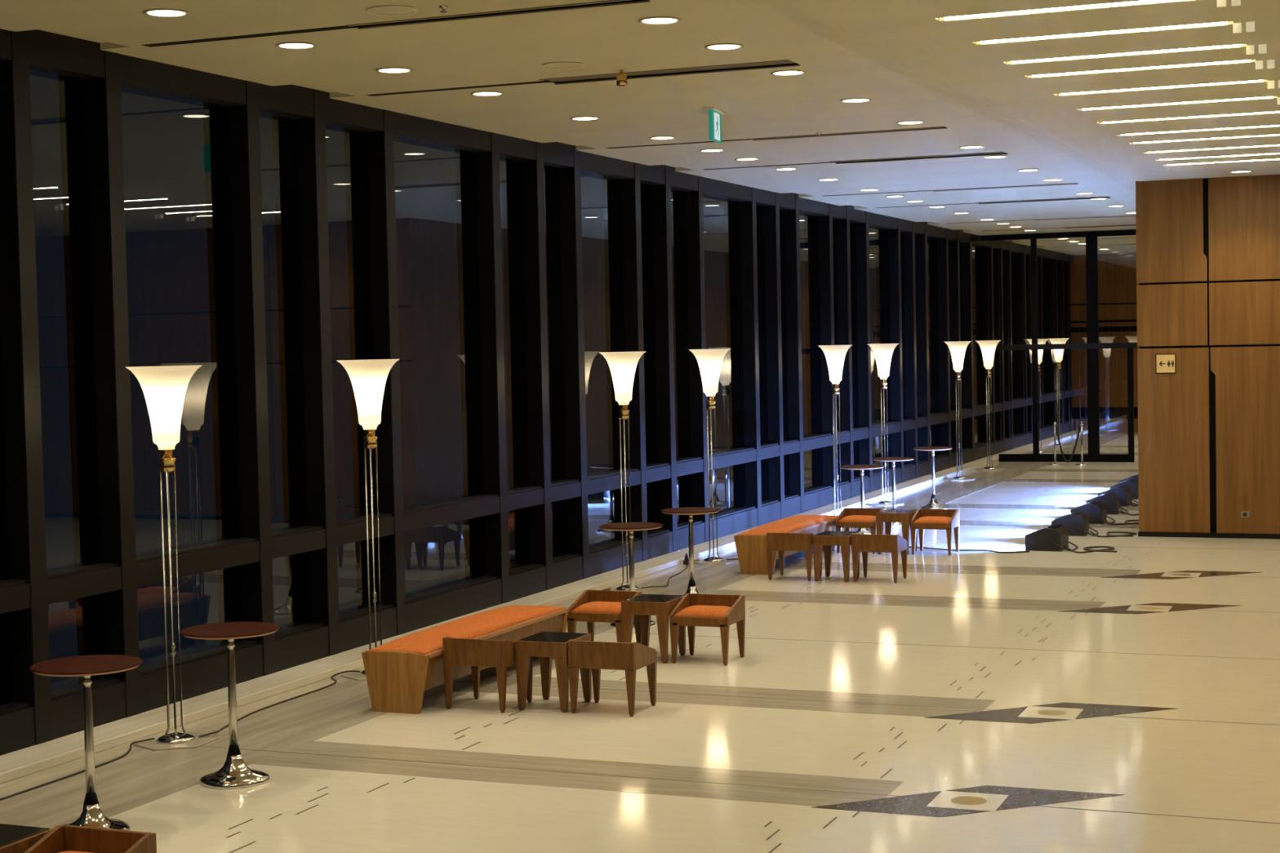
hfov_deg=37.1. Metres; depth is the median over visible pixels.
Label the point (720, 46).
recessed light
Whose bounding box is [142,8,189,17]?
recessed light
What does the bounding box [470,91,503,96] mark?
recessed light
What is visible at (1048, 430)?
window
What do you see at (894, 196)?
recessed light
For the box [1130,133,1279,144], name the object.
ceiling light
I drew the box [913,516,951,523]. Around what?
cushion
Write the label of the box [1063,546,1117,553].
cable
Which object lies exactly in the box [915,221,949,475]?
window
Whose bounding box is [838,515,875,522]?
cushion
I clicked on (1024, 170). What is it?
recessed light
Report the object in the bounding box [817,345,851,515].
lamp
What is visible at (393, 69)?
recessed light
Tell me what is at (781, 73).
recessed light
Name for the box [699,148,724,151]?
recessed light
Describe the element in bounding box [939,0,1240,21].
ceiling light
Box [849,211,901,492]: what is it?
window
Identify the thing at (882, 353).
lamp
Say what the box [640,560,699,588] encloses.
cable
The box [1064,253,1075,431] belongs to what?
window
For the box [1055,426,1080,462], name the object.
rope
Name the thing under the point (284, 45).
recessed light
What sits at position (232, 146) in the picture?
window
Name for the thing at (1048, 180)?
recessed light
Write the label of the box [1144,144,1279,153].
ceiling light
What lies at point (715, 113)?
exit sign
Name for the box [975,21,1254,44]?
ceiling light
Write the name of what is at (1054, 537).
light
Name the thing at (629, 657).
stool
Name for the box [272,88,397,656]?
window
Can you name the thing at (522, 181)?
window
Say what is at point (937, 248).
window
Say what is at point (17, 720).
window
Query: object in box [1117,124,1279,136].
ceiling light
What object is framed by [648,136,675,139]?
recessed light
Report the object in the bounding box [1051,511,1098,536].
light
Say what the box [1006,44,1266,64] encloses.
ceiling light
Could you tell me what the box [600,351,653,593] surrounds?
lamp
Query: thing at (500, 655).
stool
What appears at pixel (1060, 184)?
ceiling vent
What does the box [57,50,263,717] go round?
window
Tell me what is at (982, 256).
window
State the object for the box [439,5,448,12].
sprinkler head
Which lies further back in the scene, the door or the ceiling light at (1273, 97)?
the door
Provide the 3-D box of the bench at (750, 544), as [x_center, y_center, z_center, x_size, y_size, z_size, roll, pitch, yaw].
[1.894,1.453,24.136,0.570,0.520,2.650,0,3,22]
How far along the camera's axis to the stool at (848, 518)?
25.00 m
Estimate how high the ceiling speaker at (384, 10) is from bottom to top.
0.012 m
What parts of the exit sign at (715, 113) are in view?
ceiling plate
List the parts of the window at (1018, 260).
rail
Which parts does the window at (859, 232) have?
rail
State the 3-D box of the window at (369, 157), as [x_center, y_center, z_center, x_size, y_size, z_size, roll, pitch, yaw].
[-2.121,-0.567,19.235,0.440,5.350,2.345,0,3,22]
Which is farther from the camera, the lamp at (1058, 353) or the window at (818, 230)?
the lamp at (1058, 353)
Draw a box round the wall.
[1135,174,1279,533]
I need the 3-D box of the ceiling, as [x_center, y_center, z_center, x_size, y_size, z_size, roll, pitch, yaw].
[8.929,-3.532,23.744,17.300,0.480,59.000,0,3,22]
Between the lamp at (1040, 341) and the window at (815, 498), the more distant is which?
the lamp at (1040, 341)
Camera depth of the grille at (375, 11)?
12.70 m
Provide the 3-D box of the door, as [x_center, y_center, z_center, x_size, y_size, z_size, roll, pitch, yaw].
[10.153,-1.742,41.601,5.440,5.040,0.100,0,3,22]
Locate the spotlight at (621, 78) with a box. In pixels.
[616,70,627,85]
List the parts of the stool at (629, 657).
panel, leg, leg, panel, leg, panel, leg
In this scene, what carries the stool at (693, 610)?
on the floor
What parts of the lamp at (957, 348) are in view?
rod, lamp shade, rod, rod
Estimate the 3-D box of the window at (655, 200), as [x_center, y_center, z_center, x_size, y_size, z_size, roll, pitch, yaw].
[0.424,-0.893,25.505,0.440,5.350,1.315,0,3,22]
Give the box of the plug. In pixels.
[683,553,688,564]
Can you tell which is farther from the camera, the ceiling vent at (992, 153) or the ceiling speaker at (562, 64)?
the ceiling vent at (992, 153)
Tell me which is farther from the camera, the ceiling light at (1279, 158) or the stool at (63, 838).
the ceiling light at (1279, 158)
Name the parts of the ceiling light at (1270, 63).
acrylic plate, acrylic plate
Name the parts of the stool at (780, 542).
panel, leg, leg, panel, leg, panel, leg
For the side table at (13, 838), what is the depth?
9.01 m
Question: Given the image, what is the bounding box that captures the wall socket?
[1240,511,1248,517]
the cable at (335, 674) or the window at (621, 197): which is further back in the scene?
the window at (621, 197)
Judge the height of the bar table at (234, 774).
1.004 m
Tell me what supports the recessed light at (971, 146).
in the ceiling
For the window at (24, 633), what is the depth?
13.40 m
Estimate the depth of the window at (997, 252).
44.90 m
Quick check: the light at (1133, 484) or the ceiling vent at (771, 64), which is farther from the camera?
the light at (1133, 484)
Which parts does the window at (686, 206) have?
rail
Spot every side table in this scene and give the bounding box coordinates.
[0,823,53,852]
[515,631,591,712]
[621,594,685,663]
[813,530,859,582]
[875,509,917,555]
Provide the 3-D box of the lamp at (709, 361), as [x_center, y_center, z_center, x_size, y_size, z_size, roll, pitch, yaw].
[0.910,0.374,24.220,0.600,2.710,0.536,-1,2,2]
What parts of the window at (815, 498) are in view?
rail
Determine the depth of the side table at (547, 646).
14.67 m
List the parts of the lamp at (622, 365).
rod, lamp shade, rod, rod, rod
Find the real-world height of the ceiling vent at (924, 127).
0.060 m
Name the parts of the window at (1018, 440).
rail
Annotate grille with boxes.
[368,7,414,14]
[544,62,582,68]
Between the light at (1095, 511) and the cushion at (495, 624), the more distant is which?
the light at (1095, 511)
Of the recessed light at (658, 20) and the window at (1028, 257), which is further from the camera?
the window at (1028, 257)
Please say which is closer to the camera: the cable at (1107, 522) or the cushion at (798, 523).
the cushion at (798, 523)
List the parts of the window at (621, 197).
rail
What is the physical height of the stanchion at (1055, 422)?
0.940 m
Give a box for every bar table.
[29,654,142,831]
[180,622,279,789]
[599,522,662,629]
[661,506,719,595]
[839,464,884,534]
[871,457,914,526]
[913,446,952,509]
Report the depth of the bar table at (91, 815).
11.12 m
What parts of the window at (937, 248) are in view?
rail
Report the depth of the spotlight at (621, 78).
15.67 m
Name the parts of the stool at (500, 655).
panel, leg, panel, leg, leg, panel, leg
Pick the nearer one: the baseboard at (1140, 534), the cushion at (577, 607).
the cushion at (577, 607)
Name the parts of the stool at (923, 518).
leg, panel, leg, rail, panel, leg, panel, leg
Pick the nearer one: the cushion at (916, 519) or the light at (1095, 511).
the cushion at (916, 519)
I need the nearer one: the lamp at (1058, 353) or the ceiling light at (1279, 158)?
the ceiling light at (1279, 158)
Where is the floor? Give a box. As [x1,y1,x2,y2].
[0,432,1279,852]
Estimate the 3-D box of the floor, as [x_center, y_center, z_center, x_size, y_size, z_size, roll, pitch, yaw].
[9.038,1.670,23.971,17.300,0.204,59.000,0,3,22]
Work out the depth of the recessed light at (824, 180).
26.86 m
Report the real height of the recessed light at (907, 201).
0.010 m
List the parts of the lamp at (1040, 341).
lamp shade, rod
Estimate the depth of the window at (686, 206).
26.05 m
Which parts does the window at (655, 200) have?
rail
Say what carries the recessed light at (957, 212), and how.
in the ceiling
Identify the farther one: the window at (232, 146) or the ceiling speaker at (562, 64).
the window at (232, 146)
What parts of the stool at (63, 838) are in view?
panel, panel, panel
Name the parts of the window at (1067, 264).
rail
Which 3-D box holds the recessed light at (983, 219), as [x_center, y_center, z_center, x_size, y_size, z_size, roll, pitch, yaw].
[6.690,-3.988,36.785,0.300,0.010,0.300,0,3,22]
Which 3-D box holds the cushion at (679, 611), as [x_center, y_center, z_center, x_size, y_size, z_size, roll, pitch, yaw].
[0.593,1.623,16.784,0.480,0.075,0.410,0,3,22]
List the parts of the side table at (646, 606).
leg, leg, leg, leg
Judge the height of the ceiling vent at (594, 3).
0.060 m
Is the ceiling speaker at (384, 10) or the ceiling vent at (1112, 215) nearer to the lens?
the ceiling speaker at (384, 10)
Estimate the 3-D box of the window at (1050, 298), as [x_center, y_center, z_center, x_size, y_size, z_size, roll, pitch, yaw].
[11.315,-2.288,52.336,0.440,5.350,1.195,0,3,22]
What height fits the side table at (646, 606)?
0.541 m
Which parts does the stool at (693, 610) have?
leg, panel, leg, rail, panel, leg, panel, leg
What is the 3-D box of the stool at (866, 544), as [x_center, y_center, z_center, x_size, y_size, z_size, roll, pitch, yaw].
[2.779,1.503,22.116,0.540,0.560,0.470,0,3,22]
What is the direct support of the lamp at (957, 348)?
on the floor
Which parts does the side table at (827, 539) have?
leg, leg, leg, leg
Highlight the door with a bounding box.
[979,229,1137,462]
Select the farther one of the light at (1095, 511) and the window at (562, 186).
the light at (1095, 511)
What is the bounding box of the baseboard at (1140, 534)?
[1137,531,1279,539]
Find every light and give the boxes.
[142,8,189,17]
[275,42,316,48]
[375,66,413,73]
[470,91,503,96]
[569,115,599,120]
[638,16,680,24]
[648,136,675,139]
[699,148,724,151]
[704,43,743,49]
[734,157,759,160]
[770,70,805,75]
[774,168,797,170]
[817,178,839,181]
[840,97,871,102]
[859,188,879,191]
[885,195,904,197]
[896,120,924,124]
[906,200,924,202]
[928,206,946,208]
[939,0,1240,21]
[953,212,969,213]
[959,145,983,148]
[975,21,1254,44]
[979,218,995,220]
[983,155,1007,158]
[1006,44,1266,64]
[1017,168,1039,171]
[1025,524,1077,551]
[1027,59,1274,78]
[1041,178,1062,181]
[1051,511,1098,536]
[1055,80,1279,96]
[1070,500,1115,524]
[1075,192,1094,194]
[1078,96,1279,111]
[1085,492,1128,514]
[1097,484,1138,506]
[1098,111,1279,124]
[1110,479,1138,498]
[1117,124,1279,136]
[1120,474,1138,482]
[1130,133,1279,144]
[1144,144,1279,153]
[1156,152,1279,160]
[1164,158,1279,165]
[1229,170,1253,173]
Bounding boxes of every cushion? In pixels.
[58,850,90,852]
[364,604,565,654]
[571,601,621,613]
[673,605,730,617]
[737,515,838,535]
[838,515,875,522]
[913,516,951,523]
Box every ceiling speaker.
[365,4,417,15]
[542,61,585,69]
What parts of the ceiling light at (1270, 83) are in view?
acrylic plate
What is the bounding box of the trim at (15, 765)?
[0,430,1088,783]
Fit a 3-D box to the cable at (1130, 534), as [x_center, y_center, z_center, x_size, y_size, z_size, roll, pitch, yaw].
[6.592,1.480,26.533,0.626,0.059,0.568,-1,2,0]
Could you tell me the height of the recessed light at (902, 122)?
0.010 m
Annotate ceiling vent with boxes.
[347,0,650,29]
[539,59,799,84]
[749,126,947,140]
[829,151,1008,164]
[930,182,1078,191]
[974,195,1111,204]
[1035,215,1135,220]
[1062,224,1136,228]
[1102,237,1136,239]
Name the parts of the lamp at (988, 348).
rod, lamp shade, rod, rod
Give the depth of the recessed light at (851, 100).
17.96 m
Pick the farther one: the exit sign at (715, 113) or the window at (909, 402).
the window at (909, 402)
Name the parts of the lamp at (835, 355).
rod, lamp shade, rod, rod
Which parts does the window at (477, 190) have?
rail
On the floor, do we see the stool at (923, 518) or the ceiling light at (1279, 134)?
the stool at (923, 518)
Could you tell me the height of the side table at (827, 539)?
0.541 m
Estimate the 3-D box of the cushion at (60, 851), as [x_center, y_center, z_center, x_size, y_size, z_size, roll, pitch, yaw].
[-2.603,2.035,8.832,0.480,0.075,0.410,0,3,22]
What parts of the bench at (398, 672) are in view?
panel, rail, edge trim, panel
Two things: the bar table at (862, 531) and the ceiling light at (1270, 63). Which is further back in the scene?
the bar table at (862, 531)
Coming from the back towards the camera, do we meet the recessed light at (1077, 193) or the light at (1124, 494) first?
the light at (1124, 494)
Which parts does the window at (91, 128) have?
rail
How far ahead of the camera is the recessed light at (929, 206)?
32.93 m
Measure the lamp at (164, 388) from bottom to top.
2.710 m
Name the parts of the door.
post, rail, rail, post, post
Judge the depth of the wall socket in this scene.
25.75 m
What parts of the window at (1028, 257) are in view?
rail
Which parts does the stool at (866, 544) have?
panel, leg, leg, panel, leg, panel, leg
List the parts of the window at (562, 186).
rail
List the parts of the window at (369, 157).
rail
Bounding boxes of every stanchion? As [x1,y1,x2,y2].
[1048,421,1062,465]
[1075,421,1088,466]
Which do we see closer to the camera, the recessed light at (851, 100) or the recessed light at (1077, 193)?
the recessed light at (851, 100)
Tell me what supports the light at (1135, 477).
on the floor
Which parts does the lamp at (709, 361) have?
rod, lamp shade, rod, rod, rod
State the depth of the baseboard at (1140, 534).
25.93 m
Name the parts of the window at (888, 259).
rail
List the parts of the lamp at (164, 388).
lamp shade, rod, rod, rod, rod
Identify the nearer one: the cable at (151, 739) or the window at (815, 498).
the cable at (151, 739)
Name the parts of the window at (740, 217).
rail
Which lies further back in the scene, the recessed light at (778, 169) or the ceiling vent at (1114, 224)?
the ceiling vent at (1114, 224)
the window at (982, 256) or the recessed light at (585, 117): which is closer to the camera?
the recessed light at (585, 117)
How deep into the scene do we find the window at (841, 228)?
32.75 m
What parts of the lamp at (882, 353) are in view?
rod, lamp shade, rod, rod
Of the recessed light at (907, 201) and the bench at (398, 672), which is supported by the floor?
the bench at (398, 672)
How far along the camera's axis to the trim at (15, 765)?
16.07 m
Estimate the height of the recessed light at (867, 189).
0.010 m
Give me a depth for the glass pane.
53.92 m
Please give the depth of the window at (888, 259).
36.01 m
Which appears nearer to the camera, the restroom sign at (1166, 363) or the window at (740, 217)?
the restroom sign at (1166, 363)
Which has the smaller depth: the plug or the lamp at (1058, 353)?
the plug
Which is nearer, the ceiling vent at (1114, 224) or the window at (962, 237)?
the ceiling vent at (1114, 224)
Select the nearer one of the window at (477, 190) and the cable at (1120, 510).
the window at (477, 190)
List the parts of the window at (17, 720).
rail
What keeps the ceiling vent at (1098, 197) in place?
in the ceiling
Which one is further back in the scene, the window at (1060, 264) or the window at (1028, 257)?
the window at (1060, 264)
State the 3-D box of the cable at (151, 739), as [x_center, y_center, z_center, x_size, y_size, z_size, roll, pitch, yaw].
[-4.473,2.398,11.019,0.166,0.036,5.804,0,3,20]
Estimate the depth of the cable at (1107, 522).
27.96 m
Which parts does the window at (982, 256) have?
rail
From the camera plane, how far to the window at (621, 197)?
23.93 m
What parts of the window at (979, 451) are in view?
rail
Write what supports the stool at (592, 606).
on the floor
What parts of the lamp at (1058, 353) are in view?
rod, lamp shade, rod, rod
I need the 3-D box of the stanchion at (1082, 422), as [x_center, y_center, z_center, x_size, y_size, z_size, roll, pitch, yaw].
[9.449,0.360,40.808,0.300,0.940,0.300,0,3,22]
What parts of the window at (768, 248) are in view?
rail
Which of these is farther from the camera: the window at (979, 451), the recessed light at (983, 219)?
the window at (979, 451)
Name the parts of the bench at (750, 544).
panel, rail, edge trim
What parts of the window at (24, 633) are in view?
rail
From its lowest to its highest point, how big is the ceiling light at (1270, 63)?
0.161 m
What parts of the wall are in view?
wood panel, wood panel, wood panel, wood panel, wood panel, wood panel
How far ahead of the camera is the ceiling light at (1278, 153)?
22.70 m
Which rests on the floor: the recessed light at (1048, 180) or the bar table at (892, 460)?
the bar table at (892, 460)
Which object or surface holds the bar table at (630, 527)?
on the floor
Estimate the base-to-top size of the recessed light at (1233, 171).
0.010 m
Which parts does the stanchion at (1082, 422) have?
post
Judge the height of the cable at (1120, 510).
0.059 m
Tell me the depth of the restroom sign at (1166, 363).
26.04 m
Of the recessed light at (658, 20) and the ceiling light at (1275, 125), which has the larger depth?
the ceiling light at (1275, 125)
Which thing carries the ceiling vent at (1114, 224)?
in the ceiling
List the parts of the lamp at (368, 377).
rod, lamp shade, rod, rod, rod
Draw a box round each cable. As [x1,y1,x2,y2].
[0,737,154,800]
[198,670,359,737]
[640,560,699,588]
[909,546,1029,553]
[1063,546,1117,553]
[1089,530,1136,537]
[1104,520,1138,524]
[1120,510,1138,515]
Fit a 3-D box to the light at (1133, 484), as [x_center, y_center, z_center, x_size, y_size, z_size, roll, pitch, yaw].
[8.344,1.060,32.487,0.610,0.310,0.562,0,3,20]
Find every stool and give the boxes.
[24,824,156,852]
[442,636,533,713]
[567,590,642,644]
[568,639,657,716]
[669,593,745,666]
[766,532,822,581]
[835,507,884,554]
[851,533,907,583]
[910,508,959,555]
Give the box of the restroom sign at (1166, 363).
[1155,353,1176,373]
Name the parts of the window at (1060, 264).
rail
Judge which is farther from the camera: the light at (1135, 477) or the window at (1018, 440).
the window at (1018, 440)
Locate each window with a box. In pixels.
[0,28,35,755]
[0,29,126,745]
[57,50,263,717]
[203,80,328,675]
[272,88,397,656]
[343,109,502,635]
[454,132,546,604]
[501,142,582,590]
[543,145,642,579]
[602,162,672,561]
[640,164,705,551]
[670,175,757,542]
[724,186,781,526]
[755,192,800,519]
[779,193,834,513]
[804,203,851,502]
[832,204,870,497]
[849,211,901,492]
[875,217,915,482]
[900,221,928,478]
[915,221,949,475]
[927,228,959,468]
[948,229,973,465]
[959,233,993,461]
[972,240,1003,454]
[992,240,1011,452]
[1002,240,1026,449]
[1010,244,1032,444]
[1025,247,1042,440]
[1036,248,1057,439]
[1042,251,1064,435]
[1057,253,1071,433]
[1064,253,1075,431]
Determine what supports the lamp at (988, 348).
on the floor
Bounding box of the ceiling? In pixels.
[0,0,1279,254]
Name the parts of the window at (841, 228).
rail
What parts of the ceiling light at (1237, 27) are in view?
acrylic plate, acrylic plate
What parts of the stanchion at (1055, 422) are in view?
post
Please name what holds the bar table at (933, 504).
on the floor
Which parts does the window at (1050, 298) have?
rail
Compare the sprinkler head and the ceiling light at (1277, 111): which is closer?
the sprinkler head
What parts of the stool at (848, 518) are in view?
leg, panel, rail, panel, leg, panel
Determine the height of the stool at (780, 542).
0.560 m
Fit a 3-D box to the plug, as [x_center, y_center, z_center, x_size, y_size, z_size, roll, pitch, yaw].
[0.587,1.671,24.105,0.070,0.140,0.060,0,3,22]
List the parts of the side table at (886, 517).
leg, leg, leg, leg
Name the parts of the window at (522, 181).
rail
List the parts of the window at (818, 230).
rail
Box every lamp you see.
[124,364,218,751]
[336,359,399,681]
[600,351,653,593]
[688,348,737,564]
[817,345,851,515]
[867,343,903,506]
[944,341,975,480]
[975,340,1004,471]
[1026,338,1052,453]
[1047,337,1071,446]
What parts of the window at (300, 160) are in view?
rail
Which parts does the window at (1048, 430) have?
rail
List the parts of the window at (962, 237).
rail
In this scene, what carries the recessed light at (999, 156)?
in the ceiling
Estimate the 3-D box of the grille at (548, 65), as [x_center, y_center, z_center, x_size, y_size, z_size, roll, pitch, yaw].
[-0.615,-2.902,15.334,0.310,0.003,0.310,0,3,22]
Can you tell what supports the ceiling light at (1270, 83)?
attached to the ceiling
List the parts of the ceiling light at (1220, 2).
acrylic plate, acrylic plate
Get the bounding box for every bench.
[361,604,568,714]
[733,515,838,574]
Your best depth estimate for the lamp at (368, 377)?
16.22 m
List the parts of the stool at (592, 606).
leg, panel, leg, rail, panel, leg, panel, leg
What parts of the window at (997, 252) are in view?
rail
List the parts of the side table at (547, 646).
leg, leg, leg, leg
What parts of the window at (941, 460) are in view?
rail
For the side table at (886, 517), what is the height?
0.541 m
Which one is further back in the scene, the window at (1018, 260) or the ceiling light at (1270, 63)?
the window at (1018, 260)
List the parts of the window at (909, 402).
rail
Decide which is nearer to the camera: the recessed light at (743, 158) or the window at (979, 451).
the recessed light at (743, 158)
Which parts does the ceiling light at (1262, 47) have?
acrylic plate, acrylic plate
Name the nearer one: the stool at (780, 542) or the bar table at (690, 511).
the bar table at (690, 511)
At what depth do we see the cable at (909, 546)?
24.89 m
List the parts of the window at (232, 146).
rail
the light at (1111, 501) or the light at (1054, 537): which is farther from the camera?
the light at (1111, 501)
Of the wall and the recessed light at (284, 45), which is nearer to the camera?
the recessed light at (284, 45)
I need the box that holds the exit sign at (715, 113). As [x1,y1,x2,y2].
[702,106,726,143]
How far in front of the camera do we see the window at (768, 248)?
29.14 m

